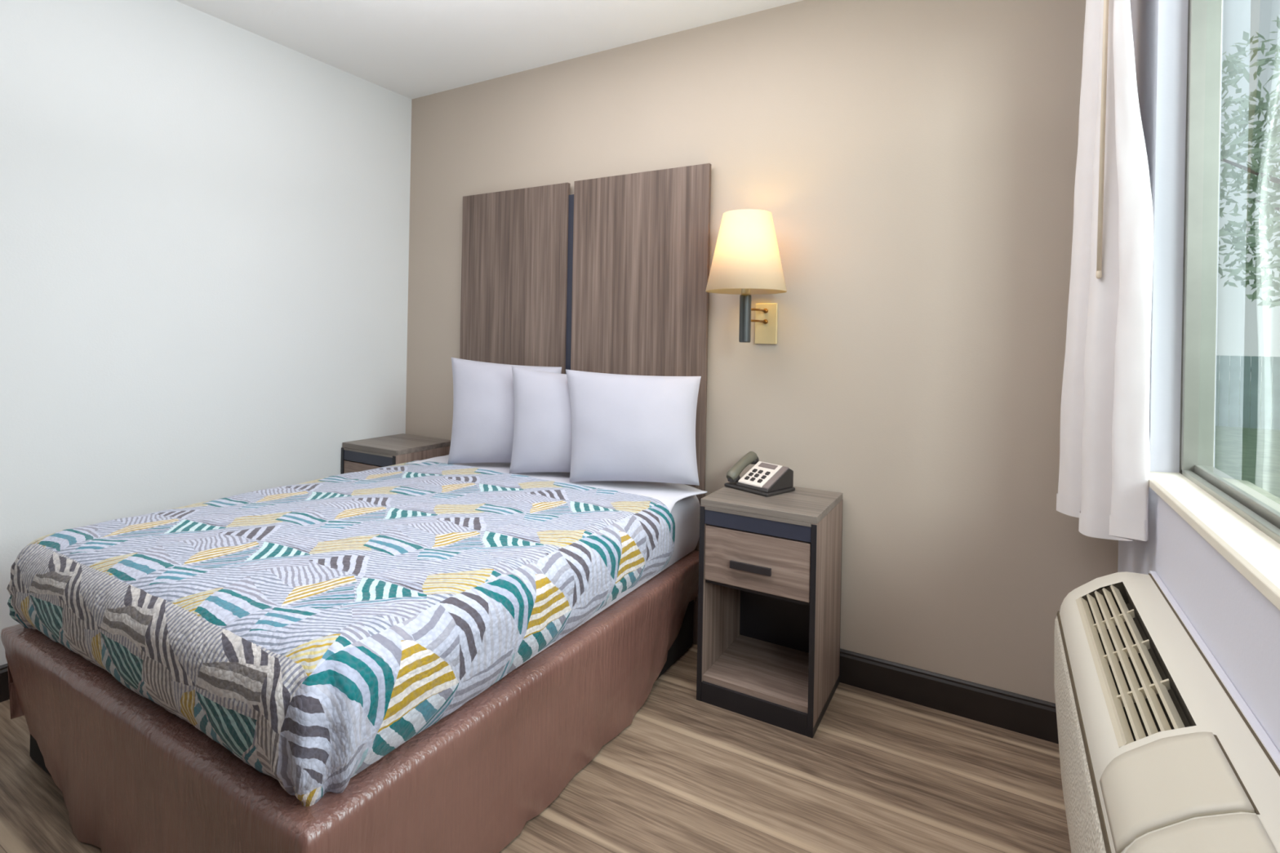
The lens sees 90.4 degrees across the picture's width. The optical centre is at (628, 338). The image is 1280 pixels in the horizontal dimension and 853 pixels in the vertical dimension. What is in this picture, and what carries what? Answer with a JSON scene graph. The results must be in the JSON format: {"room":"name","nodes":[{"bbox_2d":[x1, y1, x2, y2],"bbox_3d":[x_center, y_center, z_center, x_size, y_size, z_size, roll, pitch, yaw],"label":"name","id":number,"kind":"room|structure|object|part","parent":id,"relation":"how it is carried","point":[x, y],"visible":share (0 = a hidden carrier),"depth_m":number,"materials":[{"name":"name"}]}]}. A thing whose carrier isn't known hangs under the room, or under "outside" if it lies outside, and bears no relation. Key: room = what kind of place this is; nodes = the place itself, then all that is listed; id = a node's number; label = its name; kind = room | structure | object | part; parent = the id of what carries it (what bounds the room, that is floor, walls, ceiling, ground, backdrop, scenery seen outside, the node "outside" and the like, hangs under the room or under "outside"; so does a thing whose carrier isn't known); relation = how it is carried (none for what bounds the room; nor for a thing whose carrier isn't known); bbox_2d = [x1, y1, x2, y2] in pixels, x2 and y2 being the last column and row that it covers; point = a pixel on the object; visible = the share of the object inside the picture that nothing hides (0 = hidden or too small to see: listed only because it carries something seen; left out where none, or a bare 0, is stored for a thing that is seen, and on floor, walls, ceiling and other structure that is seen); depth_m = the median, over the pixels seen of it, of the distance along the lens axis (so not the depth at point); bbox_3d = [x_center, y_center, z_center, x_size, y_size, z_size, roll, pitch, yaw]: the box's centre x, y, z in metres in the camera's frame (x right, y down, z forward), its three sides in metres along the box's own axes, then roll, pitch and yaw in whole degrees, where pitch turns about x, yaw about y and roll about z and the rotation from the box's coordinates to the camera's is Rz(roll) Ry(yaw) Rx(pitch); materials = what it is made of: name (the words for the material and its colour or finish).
{"room":"hotel room","nodes":[
{"label":"hotel room","id":0,"kind":"room"},
{"bbox_2d":[0,0,411,665],"bbox_3d":[-2.814,-0.087,1.019,0.120,2.582,6.000,1,0,30],"label":"wall","id":1,"kind":"structure","parent":0,"point":[205,218],"depth_m":2.58,"materials":[{"name":"white paint"}]},
{"bbox_2d":[0,663,9,702],"bbox_3d":[-2.776,1.146,0.988,0.016,0.118,5.989,1,0,30],"label":"baseboard","id":2,"kind":"structure","parent":1,"relation":"attached to","point":[4,686],"depth_m":2.13,"materials":[{"name":"black wood"}]},
{"bbox_2d":[175,0,802,99],"bbox_3d":[-1.321,-1.410,0.157,3.524,0.120,6.240,1,0,30],"label":"ceiling","id":3,"kind":"structure","parent":0,"point":[411,49],"depth_m":2.74,"materials":[{"name":"paint"}]},
{"bbox_2d":[0,644,1071,852],"bbox_3d":[-1.373,1.292,0.157,3.524,0.120,6.240,1,0,30],"label":"floor","id":4,"kind":"structure","parent":0,"point":[878,773],"depth_m":1.78,"materials":[{"name":"brown wood"}]},
{"bbox_2d":[0,495,700,852],"bbox_3d":[-0.742,0.914,2.206,1.464,0.659,1.744,1,0,30],"label":"bed","id":5,"kind":"object","parent":4,"relation":"on","point":[132,775],"visible":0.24,"depth_m":1.50,"materials":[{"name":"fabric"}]},
{"bbox_2d":[6,460,675,806],"bbox_3d":[-0.825,0.708,2.085,1.484,0.299,1.459,1,0,30],"label":"bedspread","id":6,"kind":"object","parent":5,"relation":"on","point":[311,630],"visible":1,"depth_m":1.55,"materials":[{"name":"multicoloured fabric"}]},
{"bbox_3d":[-0.739,0.716,2.224,1.407,0.263,1.700,1,0,30],"label":"mattress","id":7,"kind":"part","parent":5,"relation":"part of","materials":[{"name":"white fabric"}]},
{"bbox_2d":[406,454,706,512],"bbox_3d":[-0.362,0.630,2.749,1.443,0.103,0.361,1,0,30],"label":"sheet","id":8,"kind":"object","parent":5,"relation":"on","point":[668,494],"visible":0.34,"depth_m":2.56,"materials":[{"name":"white fabric"}]},
{"bbox_2d":[447,357,561,464],"bbox_3d":[-0.570,0.333,2.894,0.606,0.478,0.188,1,0,10],"label":"pillow","id":9,"kind":"object","parent":8,"relation":"on","point":[483,422],"visible":0.57,"depth_m":2.85,"materials":[{"name":"white fabric"}]},
{"bbox_2d":[509,366,572,473],"bbox_3d":[-0.261,0.353,2.709,0.562,0.451,0.168,1,0,9],"label":"pillow","id":10,"kind":"object","parent":8,"relation":"on","point":[542,432],"visible":0.52,"depth_m":2.67,"materials":[{"name":"white fabric"}]},
{"bbox_2d":[565,369,701,485],"bbox_3d":[-0.002,0.359,2.546,0.594,0.448,0.172,1,0,14],"label":"pillow","id":11,"kind":"object","parent":8,"relation":"on","point":[632,428],"visible":1,"depth_m":2.50,"materials":[{"name":"white fabric"}]},
{"bbox_2d":[340,433,450,474],"bbox_3d":[-1.194,0.884,3.280,0.403,0.702,0.401,1,0,30],"label":"nightstand","id":12,"kind":"object","parent":4,"relation":"on","point":[358,455],"visible":0.19,"depth_m":3.18,"materials":[{"name":"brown wood"}]},
{"bbox_3d":[-1.278,0.715,3.132,0.363,0.188,0.019,1,0,30],"label":"drawer","id":13,"kind":"part","parent":12,"relation":"part of","materials":[{"name":"brown wood"}]},
{"bbox_3d":[-1.277,0.560,3.130,0.367,0.010,0.020,1,0,30],"label":"trim","id":14,"kind":"part","parent":12,"relation":"part of","materials":[{"name":"grey wood"}]},
{"bbox_3d":[-1.024,0.884,3.190,0.018,0.648,0.377,1,0,30],"label":"panel","id":15,"kind":"part","parent":12,"relation":"part of","materials":[{"name":"brown wood"}]},
{"bbox_2d":[459,163,711,644],"bbox_3d":[-0.278,0.259,2.971,1.390,1.986,0.021,1,0,30],"label":"headboard","id":16,"kind":"object","parent":4,"relation":"on","point":[609,276],"visible":0.44,"depth_m":2.88,"materials":[{"name":"brown laminate"}]},
{"bbox_3d":[-0.587,0.255,3.152,0.674,1.984,0.021,1,0,30],"label":"panel","id":17,"kind":"part","parent":16,"relation":"part of","materials":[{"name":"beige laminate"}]},
{"bbox_3d":[0.028,0.265,2.791,0.680,1.986,0.021,1,0,30],"label":"panel","id":18,"kind":"part","parent":16,"relation":"part of","materials":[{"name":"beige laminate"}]},
{"bbox_2d":[696,486,843,738],"bbox_3d":[0.512,0.916,2.277,0.403,0.702,0.401,1,0,30],"label":"nightstand","id":19,"kind":"object","parent":4,"relation":"on","point":[770,567],"visible":0.95,"depth_m":2.18,"materials":[{"name":"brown wood"}]},
{"bbox_3d":[0.351,0.910,2.382,0.018,0.648,0.377,1,0,30],"label":"panel","id":20,"kind":"part","parent":19,"relation":"part of","materials":[{"name":"brown wood"}]},
{"bbox_3d":[0.409,0.765,2.119,0.142,0.024,0.019,1,0,30],"label":"handle","id":21,"kind":"part","parent":19,"relation":"part of","materials":[{"name":"grey metal"}]},
{"bbox_2d":[702,634,808,713],"bbox_3d":[0.511,1.192,2.284,0.367,0.020,0.361,1,0,30],"label":"shelf","id":22,"kind":"object","parent":19,"relation":"attached to","point":[762,671],"depth_m":2.24,"materials":[{"name":"brown wood"}]},
{"bbox_3d":[0.429,0.748,2.129,0.363,0.188,0.019,1,0,30],"label":"drawer","id":23,"kind":"part","parent":19,"relation":"part of","materials":[{"name":"brown wood"}]},
{"bbox_3d":[0.430,0.593,2.127,0.367,0.010,0.020,1,0,30],"label":"trim","id":24,"kind":"part","parent":19,"relation":"part of","materials":[{"name":"grey wood"}]},
{"bbox_2d":[724,451,795,497],"bbox_3d":[0.492,0.502,2.389,0.177,0.126,0.205,1,0,-40],"label":"telephone","id":25,"kind":"object","parent":19,"relation":"on","point":[764,479],"visible":1,"depth_m":2.35,"materials":[{"name":"grey plastic"}]},
{"bbox_3d":[0.538,0.508,2.319,0.120,0.066,0.026,1,0,-40],"label":"trim","id":26,"kind":"part","parent":25,"relation":"part of","materials":[{"name":"grey plastic"}]},
{"bbox_3d":[0.610,0.905,2.443,0.367,0.628,0.008,1,0,30],"label":"panel","id":27,"kind":"part","parent":19,"relation":"part of","materials":[{"name":"black laminate"}]},
{"bbox_3d":[0.683,0.917,2.187,0.018,0.648,0.377,1,0,30],"label":"panel","id":28,"kind":"part","parent":19,"relation":"part of","materials":[{"name":"brown wood"}]},
{"bbox_2d":[405,0,1118,703],"bbox_3d":[0.203,-0.029,2.795,3.524,2.582,0.120,1,0,30],"label":"wall","id":29,"kind":"structure","parent":0,"point":[913,162],"depth_m":2.30,"materials":[{"name":"beige paint"}]},
{"bbox_2d":[705,208,786,344],"bbox_3d":[0.448,-0.225,2.397,0.300,0.488,0.322,1,0,30],"label":"wall lamp","id":30,"kind":"object","parent":29,"relation":"attached to","point":[746,262],"visible":1,"depth_m":2.30,"materials":[{"name":"fabric"}]},
{"bbox_3d":[0.440,-0.075,2.387,0.043,0.178,0.043,1,0,30],"label":"stem","id":31,"kind":"part","parent":30,"relation":"part of","materials":[{"name":"grey metal"}]},
{"bbox_2d":[741,288,750,294],"bbox_3d":[0.443,-0.214,2.387,0.032,0.100,0.032,1,0,30],"label":"socket","id":32,"kind":"object","parent":30,"relation":"attached to","point":[744,291],"depth_m":2.37,"materials":[{"name":"metal"}]},
{"bbox_3d":[0.445,-0.323,2.387,0.300,0.292,0.300,1,0,30],"label":"lamp shade","id":33,"kind":"part","parent":30,"relation":"part of","materials":[{"name":"beige fabric"}]},
{"bbox_3d":[0.499,-0.068,2.452,0.022,0.018,0.154,1,0,40],"label":"arm","id":34,"kind":"part","parent":30,"relation":"part of","materials":[{"name":"gold metal"}]},
{"bbox_3d":[0.500,-0.111,2.452,0.022,0.018,0.154,1,0,40],"label":"arm","id":35,"kind":"part","parent":30,"relation":"part of","materials":[{"name":"gold metal"}]},
{"bbox_3d":[0.547,-0.059,2.515,0.088,0.161,0.014,1,0,30],"label":"wall plate","id":36,"kind":"part","parent":30,"relation":"part of","materials":[{"name":"metal"}]},
{"bbox_2d":[839,648,1058,743],"bbox_3d":[0.117,1.201,2.753,3.187,0.118,0.016,1,0,30],"label":"baseboard","id":37,"kind":"structure","parent":29,"relation":"attached to","point":[1011,711],"depth_m":2.16,"materials":[{"name":"black wood"}]},
{"bbox_2d":[1117,0,1279,752],"bbox_3d":[0.052,-0.032,-0.665,0.120,2.582,6.000,1,0,30],"label":"wall","id":38,"kind":"structure","parent":0,"point":[1240,627],"depth_m":1.54,"materials":[{"name":"white paint"}]},
{"bbox_2d":[1053,570,1279,852],"bbox_3d":[0.864,0.840,1.058,0.196,0.608,1.095,1,0,30],"label":"air conditioner","id":39,"kind":"object","parent":38,"relation":"attached to","point":[1160,752],"visible":1,"depth_m":0.95,"materials":[{"name":"beige plastic"}]},
{"bbox_3d":[0.786,0.896,1.095,0.026,0.453,1.081,1,0,30],"label":"panel","id":40,"kind":"part","parent":39,"relation":"part of","materials":[{"name":"beige plastic"}]},
{"bbox_2d":[1079,584,1185,745],"bbox_3d":[0.920,0.588,1.181,0.080,0.071,0.629,1,0,30],"label":"vent grille","id":41,"kind":"object","parent":39,"relation":"attached to","point":[1140,688],"depth_m":1.12,"materials":[{"name":"beige plastic"}]},
{"bbox_3d":[0.698,0.589,0.822,0.123,0.113,0.166,1,0,30],"label":"control lid","id":42,"kind":"part","parent":39,"relation":"part of","materials":[{"name":"beige plastic"}]},
{"bbox_3d":[0.612,0.589,0.674,0.123,0.113,0.160,1,0,30],"label":"control lid","id":43,"kind":"part","parent":39,"relation":"part of","materials":[{"name":"beige plastic"}]},
{"bbox_2d":[1149,0,1279,610],"bbox_3d":[0.922,-0.361,0.829,0.128,1.407,1.652,1,0,30],"label":"window","id":44,"kind":"structure","parent":38,"relation":"in","point":[1241,523],"depth_m":1.49,"materials":[{"name":"grey metal"}]},
{"bbox_3d":[0.885,0.329,0.843,0.074,0.026,1.652,1,0,30],"label":"sill","id":45,"kind":"part","parent":44,"relation":"part of","materials":[{"name":"beige paint"}]},
{"bbox_3d":[0.949,-0.372,0.804,0.056,1.385,1.636,1,0,30],"label":"frame","id":46,"kind":"part","parent":44,"relation":"part of","materials":[{"name":"grey metal"}]},
{"label":"outside","id":47,"kind":"structure","parent":0,"visible":0},
{"bbox_2d":[1214,380,1279,504],"bbox_3d":[22.698,1.942,-1.812,40.000,0.001,65.000,1,0,30],"label":"ground","id":48,"kind":"structure","parent":47,"point":[1251,456],"depth_m":9.05,"materials":[{"name":"grey concrete"}]},
{"bbox_2d":[1215,355,1279,430],"bbox_3d":[13.821,1.057,10.986,10.500,1.370,0.060,1,0,30],"label":"fence","id":49,"kind":"object","parent":48,"relation":"on","point":[1244,377],"visible":0.26,"depth_m":12.12,"materials":[{"name":"teal paint"}]},
{"bbox_3d":[13.828,0.997,10.995,10.500,0.850,0.040,1,0,30],"label":"rail","id":50,"kind":"part","parent":49,"relation":"part of","materials":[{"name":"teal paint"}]},
{"bbox_2d":[1217,15,1279,308],"bbox_3d":[8.078,-1.065,6.762,4.071,5.462,4.051,1,0,30],"label":"tree","id":51,"kind":"object","parent":48,"relation":"on","point":[1232,61],"visible":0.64,"depth_m":7.29,"materials":[{"name":"green plant"}]},
{"bbox_3d":[0.728,-1.217,0.679,0.113,0.036,2.980,1,0,30],"label":"track","id":52,"kind":"object","parent":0,"visible":0},
{"bbox_2d":[1056,0,1153,541],"bbox_3d":[1.292,-0.325,1.733,0.103,1.726,0.504,1,0,22],"label":"curtain","id":53,"kind":"object","parent":52,"relation":"hanging from","point":[1104,469],"visible":1,"depth_m":1.65,"materials":[{"name":"white fabric"}]}
]}

